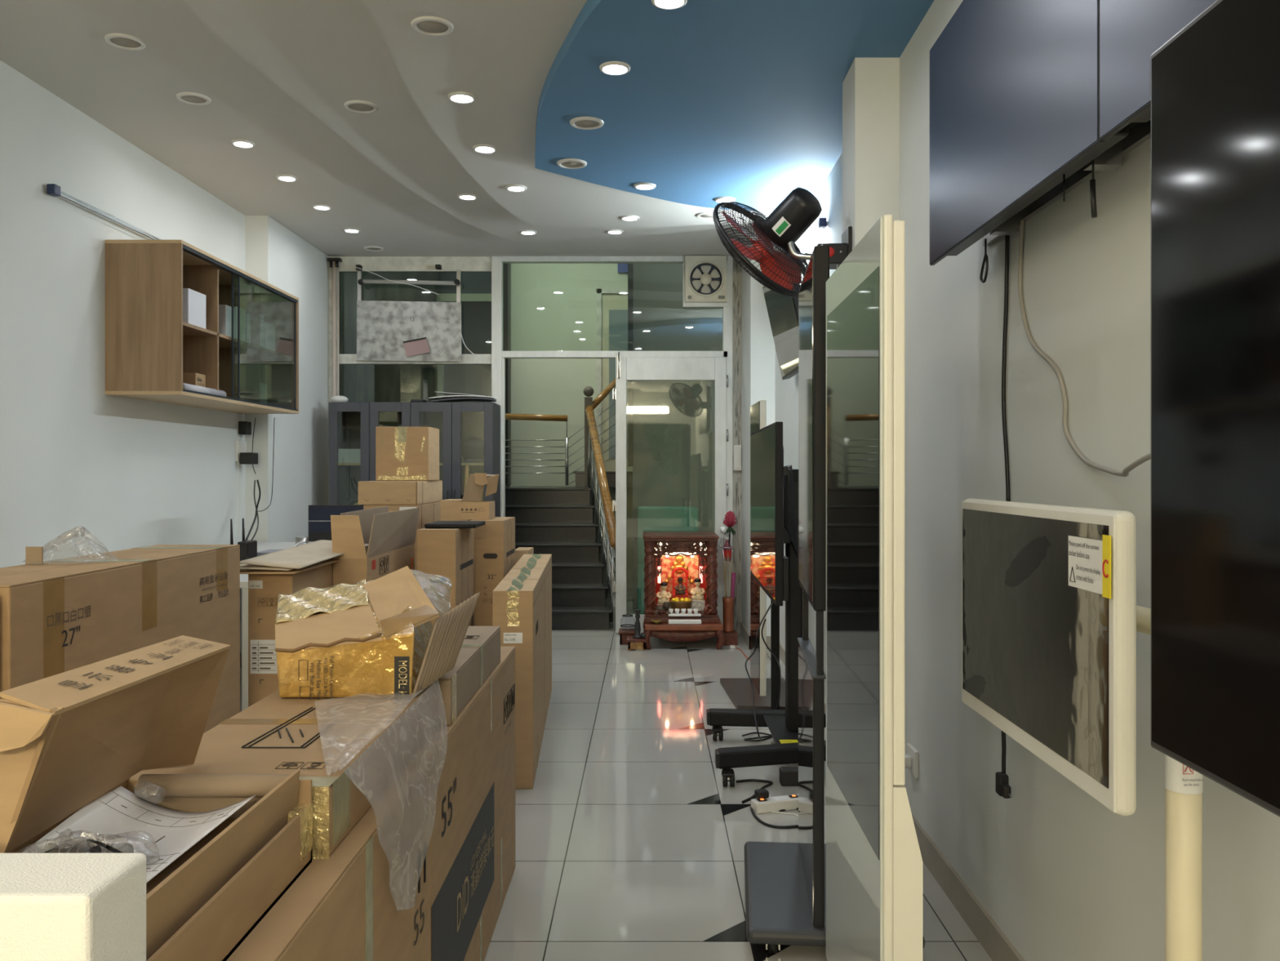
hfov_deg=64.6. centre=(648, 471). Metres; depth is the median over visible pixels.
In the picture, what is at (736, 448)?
switch box
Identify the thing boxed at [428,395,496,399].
paper sheets
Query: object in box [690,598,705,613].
plinth
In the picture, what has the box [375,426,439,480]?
cardboard box
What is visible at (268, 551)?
notebook
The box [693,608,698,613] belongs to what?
cup
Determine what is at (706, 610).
dragon ornament
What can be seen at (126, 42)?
recessed light
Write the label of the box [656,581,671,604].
statue
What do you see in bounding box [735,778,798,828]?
cable
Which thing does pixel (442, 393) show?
paper sheets
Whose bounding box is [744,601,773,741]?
cable
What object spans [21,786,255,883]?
paper sheet
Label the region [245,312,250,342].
box
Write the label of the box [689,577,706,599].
statue
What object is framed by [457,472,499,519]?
carton
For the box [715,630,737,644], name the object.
box
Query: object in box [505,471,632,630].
staircase
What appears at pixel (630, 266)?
trim
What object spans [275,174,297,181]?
recessed light
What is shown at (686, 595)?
pedestal
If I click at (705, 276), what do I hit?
exhaust fan
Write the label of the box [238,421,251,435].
power adapter
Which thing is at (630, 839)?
floor
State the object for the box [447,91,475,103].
recessed light
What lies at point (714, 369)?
door
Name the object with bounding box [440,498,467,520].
cardboard box
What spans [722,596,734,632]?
holder
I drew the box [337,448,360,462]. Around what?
equipment box
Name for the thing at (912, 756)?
wall socket
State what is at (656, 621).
dish
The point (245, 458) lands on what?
power adapter
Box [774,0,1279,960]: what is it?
wall
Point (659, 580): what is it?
lamp
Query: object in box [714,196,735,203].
recessed light
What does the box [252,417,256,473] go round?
cable
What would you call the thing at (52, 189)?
lamp
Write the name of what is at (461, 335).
cable
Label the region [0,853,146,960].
foam block
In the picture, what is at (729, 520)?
flower
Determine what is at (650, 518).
glass pane
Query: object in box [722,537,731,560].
bottle
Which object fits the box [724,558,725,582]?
incense stick
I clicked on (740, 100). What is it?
ceiling
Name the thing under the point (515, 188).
recessed light
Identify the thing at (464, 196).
recessed light
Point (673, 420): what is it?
glass pane
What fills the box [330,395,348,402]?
plastic bag
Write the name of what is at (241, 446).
wall socket
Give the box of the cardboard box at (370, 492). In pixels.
[358,480,442,504]
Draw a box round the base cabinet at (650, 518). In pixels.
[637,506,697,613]
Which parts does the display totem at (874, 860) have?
glass, frame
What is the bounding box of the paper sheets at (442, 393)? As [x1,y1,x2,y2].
[434,391,483,395]
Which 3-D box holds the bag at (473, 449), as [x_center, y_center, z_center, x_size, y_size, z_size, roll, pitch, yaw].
[-1.400,-0.174,8.150,0.214,0.220,0.167,0,0,0]
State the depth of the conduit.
6.96 m
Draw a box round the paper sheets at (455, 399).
[428,397,496,402]
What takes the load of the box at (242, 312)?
on the upper cabinet at (149, 347)
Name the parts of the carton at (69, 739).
lid panel, lid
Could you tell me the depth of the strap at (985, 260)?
2.61 m
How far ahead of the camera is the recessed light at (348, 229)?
7.51 m
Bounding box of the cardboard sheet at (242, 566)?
[240,564,294,570]
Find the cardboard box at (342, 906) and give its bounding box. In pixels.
[226,756,430,960]
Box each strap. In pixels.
[979,238,988,283]
[1089,159,1097,217]
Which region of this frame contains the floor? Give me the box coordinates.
[240,587,992,960]
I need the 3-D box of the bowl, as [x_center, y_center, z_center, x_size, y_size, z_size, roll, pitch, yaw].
[0.250,1.051,7.900,0.188,0.100,0.188,0,0,0]
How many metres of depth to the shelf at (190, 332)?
6.17 m
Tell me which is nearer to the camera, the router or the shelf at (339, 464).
the router
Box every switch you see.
[756,798,767,801]
[788,794,798,797]
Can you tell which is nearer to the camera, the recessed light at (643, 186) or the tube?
the recessed light at (643, 186)
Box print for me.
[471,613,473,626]
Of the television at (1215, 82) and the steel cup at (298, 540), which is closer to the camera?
the television at (1215, 82)
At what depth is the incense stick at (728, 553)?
7.97 m
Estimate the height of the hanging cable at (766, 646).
0.494 m
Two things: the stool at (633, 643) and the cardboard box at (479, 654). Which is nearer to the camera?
the cardboard box at (479, 654)
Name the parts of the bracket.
rail, rail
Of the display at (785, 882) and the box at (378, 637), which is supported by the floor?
the display at (785, 882)
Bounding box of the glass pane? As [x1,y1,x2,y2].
[632,263,722,611]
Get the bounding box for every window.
[328,256,491,402]
[438,271,491,402]
[491,256,733,596]
[505,263,632,587]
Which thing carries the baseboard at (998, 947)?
attached to the wall at (1064, 876)
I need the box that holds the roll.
[182,382,226,396]
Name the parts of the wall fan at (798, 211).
blade, blade, blade, blade, blade, knob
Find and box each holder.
[720,537,733,561]
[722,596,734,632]
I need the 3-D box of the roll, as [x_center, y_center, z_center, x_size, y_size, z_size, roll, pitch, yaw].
[-2.505,-0.451,5.680,0.056,0.056,0.540,0,0,0]
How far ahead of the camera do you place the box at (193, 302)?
5.57 m
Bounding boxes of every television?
[750,421,788,605]
[762,253,799,379]
[1151,0,1279,816]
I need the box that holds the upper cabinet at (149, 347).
[105,240,298,413]
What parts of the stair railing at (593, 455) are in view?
newel post, handrail, handrail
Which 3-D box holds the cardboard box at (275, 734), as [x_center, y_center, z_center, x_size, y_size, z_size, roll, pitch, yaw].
[-0.656,0.535,1.945,0.334,0.113,0.791,0,0,0]
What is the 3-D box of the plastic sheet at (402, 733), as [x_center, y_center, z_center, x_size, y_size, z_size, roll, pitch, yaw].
[-0.551,0.630,1.944,0.261,0.326,0.751,0,0,0]
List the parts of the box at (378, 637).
printed frame, panel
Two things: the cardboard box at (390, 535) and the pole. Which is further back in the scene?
the pole
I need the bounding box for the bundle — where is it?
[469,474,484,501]
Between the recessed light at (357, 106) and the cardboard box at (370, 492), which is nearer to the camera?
the recessed light at (357, 106)
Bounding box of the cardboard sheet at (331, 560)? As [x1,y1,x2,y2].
[240,551,366,573]
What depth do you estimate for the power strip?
4.02 m
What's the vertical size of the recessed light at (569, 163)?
0.010 m
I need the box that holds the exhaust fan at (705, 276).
[684,255,726,302]
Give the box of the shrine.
[642,531,719,622]
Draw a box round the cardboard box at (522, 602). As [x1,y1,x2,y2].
[492,553,551,788]
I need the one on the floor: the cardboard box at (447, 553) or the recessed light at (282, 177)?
the cardboard box at (447, 553)
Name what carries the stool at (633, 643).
on the floor
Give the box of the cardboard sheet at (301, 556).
[240,539,368,568]
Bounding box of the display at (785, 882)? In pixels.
[743,245,924,952]
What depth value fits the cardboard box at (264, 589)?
3.75 m
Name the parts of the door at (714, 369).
pane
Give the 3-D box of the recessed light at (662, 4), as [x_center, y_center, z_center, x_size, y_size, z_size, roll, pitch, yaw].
[0.069,-1.581,3.399,0.124,0.010,0.124,0,0,0]
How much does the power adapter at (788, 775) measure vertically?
0.070 m
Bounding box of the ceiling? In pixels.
[0,0,933,256]
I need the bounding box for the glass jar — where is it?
[620,613,635,630]
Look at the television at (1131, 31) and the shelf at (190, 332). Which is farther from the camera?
the shelf at (190, 332)
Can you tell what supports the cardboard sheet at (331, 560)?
on the cardboard box at (264, 589)
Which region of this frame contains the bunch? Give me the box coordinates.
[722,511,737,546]
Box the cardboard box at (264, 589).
[248,562,333,706]
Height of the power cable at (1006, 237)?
0.904 m
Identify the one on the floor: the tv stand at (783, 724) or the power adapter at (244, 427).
the tv stand at (783, 724)
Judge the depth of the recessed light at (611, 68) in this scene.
3.97 m
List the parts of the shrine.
cornice, backlit panel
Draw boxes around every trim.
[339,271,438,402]
[502,263,511,484]
[627,263,633,466]
[733,256,742,633]
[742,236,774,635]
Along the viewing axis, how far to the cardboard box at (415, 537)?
5.58 m
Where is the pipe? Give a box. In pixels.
[332,261,338,397]
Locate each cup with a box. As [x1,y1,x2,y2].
[295,537,308,546]
[675,608,679,613]
[680,608,685,613]
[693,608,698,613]
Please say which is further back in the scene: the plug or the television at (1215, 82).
the plug
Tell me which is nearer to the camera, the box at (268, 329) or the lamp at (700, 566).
the box at (268, 329)
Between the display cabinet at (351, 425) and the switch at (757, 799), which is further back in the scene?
the display cabinet at (351, 425)
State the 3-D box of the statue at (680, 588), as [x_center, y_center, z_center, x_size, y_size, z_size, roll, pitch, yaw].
[0.250,0.901,8.018,0.098,0.136,0.086,0,0,0]
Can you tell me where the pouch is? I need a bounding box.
[409,399,427,402]
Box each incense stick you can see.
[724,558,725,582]
[728,553,728,586]
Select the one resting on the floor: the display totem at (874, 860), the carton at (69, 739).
the display totem at (874, 860)
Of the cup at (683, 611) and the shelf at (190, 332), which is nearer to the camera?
the shelf at (190, 332)
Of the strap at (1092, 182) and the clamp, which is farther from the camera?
the clamp
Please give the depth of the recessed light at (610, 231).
7.23 m
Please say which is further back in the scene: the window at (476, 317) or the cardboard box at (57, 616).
the window at (476, 317)
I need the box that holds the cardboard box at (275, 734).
[129,680,436,858]
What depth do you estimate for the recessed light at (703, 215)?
6.47 m
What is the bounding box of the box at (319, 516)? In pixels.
[308,505,363,541]
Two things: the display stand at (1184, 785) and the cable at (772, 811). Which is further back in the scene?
the cable at (772, 811)
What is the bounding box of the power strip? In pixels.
[741,788,798,813]
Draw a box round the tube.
[463,465,469,493]
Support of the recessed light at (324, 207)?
in the ceiling
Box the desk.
[233,542,310,711]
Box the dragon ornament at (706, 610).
[703,604,714,614]
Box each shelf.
[182,321,290,359]
[337,462,484,465]
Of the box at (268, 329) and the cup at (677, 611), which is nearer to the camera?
the box at (268, 329)
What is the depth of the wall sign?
11.73 m
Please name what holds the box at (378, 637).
on the cardboard box at (275, 734)
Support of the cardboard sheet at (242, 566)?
on the cardboard sheet at (331, 560)
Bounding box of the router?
[230,518,257,569]
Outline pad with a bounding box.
[424,520,485,528]
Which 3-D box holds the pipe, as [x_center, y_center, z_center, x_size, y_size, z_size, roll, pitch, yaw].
[-2.599,-0.204,8.401,0.054,3.100,0.034,0,0,0]
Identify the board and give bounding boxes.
[356,300,462,361]
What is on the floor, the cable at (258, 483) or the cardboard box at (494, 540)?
the cardboard box at (494, 540)
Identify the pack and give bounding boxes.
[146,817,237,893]
[730,572,736,597]
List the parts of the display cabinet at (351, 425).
door, door, door, door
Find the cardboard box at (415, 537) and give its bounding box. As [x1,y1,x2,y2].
[414,537,416,578]
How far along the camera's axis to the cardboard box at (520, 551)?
6.30 m
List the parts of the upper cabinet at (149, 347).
panel, panel, panel, panel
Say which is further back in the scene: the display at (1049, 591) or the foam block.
the display at (1049, 591)
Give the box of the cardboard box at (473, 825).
[412,645,515,960]
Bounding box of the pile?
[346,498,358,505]
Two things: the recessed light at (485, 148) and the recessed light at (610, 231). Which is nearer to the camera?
the recessed light at (485, 148)
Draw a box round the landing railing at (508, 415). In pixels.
[505,413,568,484]
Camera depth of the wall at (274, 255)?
7.63 m
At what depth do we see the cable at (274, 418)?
7.06 m
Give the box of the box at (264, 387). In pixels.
[260,382,267,404]
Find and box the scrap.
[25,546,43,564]
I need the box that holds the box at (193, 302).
[182,288,205,328]
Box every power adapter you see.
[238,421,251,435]
[239,452,257,464]
[779,766,798,786]
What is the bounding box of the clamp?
[327,257,342,267]
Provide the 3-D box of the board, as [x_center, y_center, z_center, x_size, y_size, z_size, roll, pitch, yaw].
[-1.991,-1.172,8.402,0.871,0.508,0.044,0,0,0]
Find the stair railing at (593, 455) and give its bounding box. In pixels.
[566,377,615,622]
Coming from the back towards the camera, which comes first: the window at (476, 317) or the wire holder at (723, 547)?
the window at (476, 317)
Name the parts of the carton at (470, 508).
lid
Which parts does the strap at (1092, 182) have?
cord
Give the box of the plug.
[995,730,1012,798]
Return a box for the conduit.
[236,414,239,537]
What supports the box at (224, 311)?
on the upper cabinet at (149, 347)
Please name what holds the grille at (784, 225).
attached to the wall fan at (798, 211)
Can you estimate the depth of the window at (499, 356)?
8.43 m
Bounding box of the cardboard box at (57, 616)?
[0,544,239,733]
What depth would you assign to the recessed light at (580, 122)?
4.59 m
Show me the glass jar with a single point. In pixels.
(627, 615)
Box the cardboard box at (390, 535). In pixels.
[330,506,419,585]
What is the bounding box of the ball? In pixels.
[720,525,727,533]
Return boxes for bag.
[38,837,133,853]
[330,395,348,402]
[461,436,484,462]
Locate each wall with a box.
[0,60,244,651]
[244,215,328,542]
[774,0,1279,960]
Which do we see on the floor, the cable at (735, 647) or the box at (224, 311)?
the cable at (735, 647)
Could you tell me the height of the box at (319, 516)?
0.273 m
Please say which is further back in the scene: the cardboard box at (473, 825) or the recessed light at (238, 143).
the recessed light at (238, 143)
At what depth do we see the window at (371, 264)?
8.45 m
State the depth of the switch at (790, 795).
4.06 m
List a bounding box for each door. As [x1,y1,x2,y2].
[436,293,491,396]
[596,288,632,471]
[612,351,728,632]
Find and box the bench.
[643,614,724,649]
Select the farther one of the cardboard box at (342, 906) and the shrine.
the shrine
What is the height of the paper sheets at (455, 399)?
0.037 m
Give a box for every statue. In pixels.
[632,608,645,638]
[653,601,671,616]
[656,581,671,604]
[674,577,686,594]
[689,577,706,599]
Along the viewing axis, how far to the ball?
8.22 m
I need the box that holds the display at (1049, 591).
[961,497,1136,815]
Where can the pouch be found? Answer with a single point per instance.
(411, 400)
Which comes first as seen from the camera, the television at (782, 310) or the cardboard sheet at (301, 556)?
the cardboard sheet at (301, 556)
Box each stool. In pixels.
[618,627,635,644]
[626,635,646,650]
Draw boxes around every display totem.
[720,400,785,709]
[826,214,922,960]
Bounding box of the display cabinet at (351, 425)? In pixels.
[328,402,500,520]
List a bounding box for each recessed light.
[104,33,146,50]
[176,92,211,105]
[231,139,255,147]
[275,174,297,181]
[312,204,331,210]
[342,227,360,232]
[343,100,377,113]
[364,245,383,251]
[410,16,453,36]
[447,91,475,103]
[457,193,477,199]
[472,144,497,153]
[505,184,527,191]
[519,230,537,235]
[556,158,586,168]
[569,116,604,129]
[599,61,631,75]
[606,229,623,234]
[620,215,639,221]
[633,182,656,190]
[651,0,687,9]
[696,212,719,218]
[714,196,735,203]
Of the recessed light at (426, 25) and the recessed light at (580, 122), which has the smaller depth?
the recessed light at (426, 25)
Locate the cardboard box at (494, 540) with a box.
[470,516,515,626]
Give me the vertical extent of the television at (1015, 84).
0.648 m
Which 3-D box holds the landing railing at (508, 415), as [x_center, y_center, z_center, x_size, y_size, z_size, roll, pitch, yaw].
[-1.212,-0.243,10.800,0.711,0.767,0.068,0,0,0]
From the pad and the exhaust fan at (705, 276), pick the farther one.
the exhaust fan at (705, 276)
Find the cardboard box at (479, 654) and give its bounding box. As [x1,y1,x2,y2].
[432,626,500,725]
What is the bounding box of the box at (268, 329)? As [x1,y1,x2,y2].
[263,321,275,351]
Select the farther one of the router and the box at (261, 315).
the box at (261, 315)
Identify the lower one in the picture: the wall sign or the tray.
the tray
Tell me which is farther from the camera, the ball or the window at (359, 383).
the window at (359, 383)
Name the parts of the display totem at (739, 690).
plate, frame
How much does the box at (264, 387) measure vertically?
0.162 m
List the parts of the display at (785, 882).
post, glass, panel, post, plate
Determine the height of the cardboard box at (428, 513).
0.180 m
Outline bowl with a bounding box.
[668,598,693,613]
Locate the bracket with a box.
[355,264,461,302]
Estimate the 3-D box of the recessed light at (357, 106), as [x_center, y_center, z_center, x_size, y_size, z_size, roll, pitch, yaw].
[-1.354,-1.717,4.769,0.156,0.010,0.156,0,0,0]
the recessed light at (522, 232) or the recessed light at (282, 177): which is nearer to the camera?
the recessed light at (282, 177)
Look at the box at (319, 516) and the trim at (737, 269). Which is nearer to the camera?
the box at (319, 516)
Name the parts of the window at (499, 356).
pane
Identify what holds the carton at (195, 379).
on the upper cabinet at (149, 347)
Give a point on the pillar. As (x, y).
(871, 86)
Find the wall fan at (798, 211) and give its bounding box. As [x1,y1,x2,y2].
[712,186,852,297]
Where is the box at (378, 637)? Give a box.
[275,565,479,699]
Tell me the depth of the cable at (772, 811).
3.98 m
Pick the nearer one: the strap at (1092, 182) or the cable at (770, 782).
the strap at (1092, 182)
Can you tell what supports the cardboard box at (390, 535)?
on the floor
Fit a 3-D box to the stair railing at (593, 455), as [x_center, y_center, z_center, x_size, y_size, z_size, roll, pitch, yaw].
[-0.562,0.132,9.865,0.630,2.328,2.479,0,0,0]
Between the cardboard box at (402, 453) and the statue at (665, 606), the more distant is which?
the statue at (665, 606)
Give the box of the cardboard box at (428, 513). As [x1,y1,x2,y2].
[363,501,440,537]
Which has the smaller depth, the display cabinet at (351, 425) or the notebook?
the notebook
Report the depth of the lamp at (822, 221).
5.65 m
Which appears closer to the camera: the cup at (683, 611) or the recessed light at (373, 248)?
the cup at (683, 611)
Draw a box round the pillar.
[842,57,899,249]
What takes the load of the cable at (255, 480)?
hanging from the power adapter at (245, 458)
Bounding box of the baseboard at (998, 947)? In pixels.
[740,622,1025,960]
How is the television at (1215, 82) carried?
attached to the wall at (1064, 876)
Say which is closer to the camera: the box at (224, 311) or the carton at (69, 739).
the carton at (69, 739)
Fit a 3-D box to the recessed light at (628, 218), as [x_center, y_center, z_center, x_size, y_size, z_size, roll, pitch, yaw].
[-0.121,-1.641,6.552,0.124,0.010,0.124,0,0,0]
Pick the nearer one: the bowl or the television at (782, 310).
the television at (782, 310)
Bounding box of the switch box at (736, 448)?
[733,444,741,470]
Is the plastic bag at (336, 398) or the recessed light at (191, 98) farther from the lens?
the plastic bag at (336, 398)
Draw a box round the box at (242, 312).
[230,306,245,342]
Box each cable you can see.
[244,480,261,540]
[250,480,258,540]
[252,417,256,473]
[257,417,275,511]
[355,266,439,294]
[461,334,482,359]
[735,647,750,659]
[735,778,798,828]
[742,731,772,741]
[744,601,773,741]
[760,618,780,709]
[771,810,798,817]
[1001,235,1009,501]
[1017,212,1151,476]
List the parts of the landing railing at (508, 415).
handrail, post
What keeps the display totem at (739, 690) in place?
on the floor
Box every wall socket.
[235,440,246,461]
[905,742,918,777]
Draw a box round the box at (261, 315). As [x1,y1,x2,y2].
[260,314,263,347]
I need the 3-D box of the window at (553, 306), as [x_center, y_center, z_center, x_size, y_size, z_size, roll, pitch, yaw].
[-0.100,-0.954,11.835,3.400,4.600,0.130,0,0,0]
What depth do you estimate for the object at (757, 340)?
7.70 m
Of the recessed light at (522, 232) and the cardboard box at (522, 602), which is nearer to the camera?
the cardboard box at (522, 602)
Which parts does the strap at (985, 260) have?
cord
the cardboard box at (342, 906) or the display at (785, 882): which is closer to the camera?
the cardboard box at (342, 906)
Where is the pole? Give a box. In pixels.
[770,599,779,709]
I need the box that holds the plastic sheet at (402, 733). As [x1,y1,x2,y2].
[315,680,447,909]
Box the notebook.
[257,549,282,556]
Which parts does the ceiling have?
blue panel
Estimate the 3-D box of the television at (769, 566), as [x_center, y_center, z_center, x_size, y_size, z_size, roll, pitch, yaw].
[0.570,0.173,4.847,0.064,0.765,1.305,0,0,1]
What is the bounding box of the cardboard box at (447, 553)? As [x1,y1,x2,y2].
[416,527,474,626]
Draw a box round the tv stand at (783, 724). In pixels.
[706,465,826,786]
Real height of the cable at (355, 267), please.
0.231 m
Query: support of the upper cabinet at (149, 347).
attached to the wall at (85, 470)
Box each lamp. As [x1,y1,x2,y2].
[46,183,160,239]
[657,566,660,582]
[699,566,702,582]
[800,217,827,260]
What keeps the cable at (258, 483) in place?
hanging from the power adapter at (245, 458)
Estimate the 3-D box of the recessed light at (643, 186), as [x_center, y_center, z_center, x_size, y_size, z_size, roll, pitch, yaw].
[-0.021,-1.581,5.610,0.124,0.010,0.124,0,0,0]
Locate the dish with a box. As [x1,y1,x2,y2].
[649,619,662,624]
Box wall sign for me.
[617,263,627,272]
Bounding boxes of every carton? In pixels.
[0,635,312,960]
[182,373,205,386]
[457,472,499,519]
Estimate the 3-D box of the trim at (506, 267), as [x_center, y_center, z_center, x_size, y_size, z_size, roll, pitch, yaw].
[-1.640,-1.454,11.625,0.080,3.200,0.250,0,0,0]
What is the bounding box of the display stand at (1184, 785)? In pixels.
[1136,604,1203,960]
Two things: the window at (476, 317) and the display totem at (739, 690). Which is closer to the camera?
the display totem at (739, 690)
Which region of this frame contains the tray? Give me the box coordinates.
[668,613,701,623]
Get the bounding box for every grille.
[715,206,804,297]
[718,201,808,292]
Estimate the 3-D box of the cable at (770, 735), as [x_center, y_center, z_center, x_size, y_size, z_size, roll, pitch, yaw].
[0.552,1.337,5.136,0.121,0.019,0.187,0,0,43]
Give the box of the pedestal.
[672,592,688,598]
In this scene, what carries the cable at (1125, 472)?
attached to the wall at (1064, 876)
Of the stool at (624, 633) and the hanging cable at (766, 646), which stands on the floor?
the stool at (624, 633)
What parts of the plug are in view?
cord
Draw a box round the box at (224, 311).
[218,304,235,337]
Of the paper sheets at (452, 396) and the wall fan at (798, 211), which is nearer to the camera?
the wall fan at (798, 211)
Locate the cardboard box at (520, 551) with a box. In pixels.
[515,546,533,564]
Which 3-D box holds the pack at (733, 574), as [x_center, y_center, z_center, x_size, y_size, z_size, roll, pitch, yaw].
[0.657,0.966,7.923,0.049,0.362,0.031,0,0,23]
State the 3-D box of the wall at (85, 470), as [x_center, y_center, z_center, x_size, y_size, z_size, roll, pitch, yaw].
[-2.905,-0.404,4.000,0.150,3.500,16.000,0,0,0]
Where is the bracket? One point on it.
(457, 282)

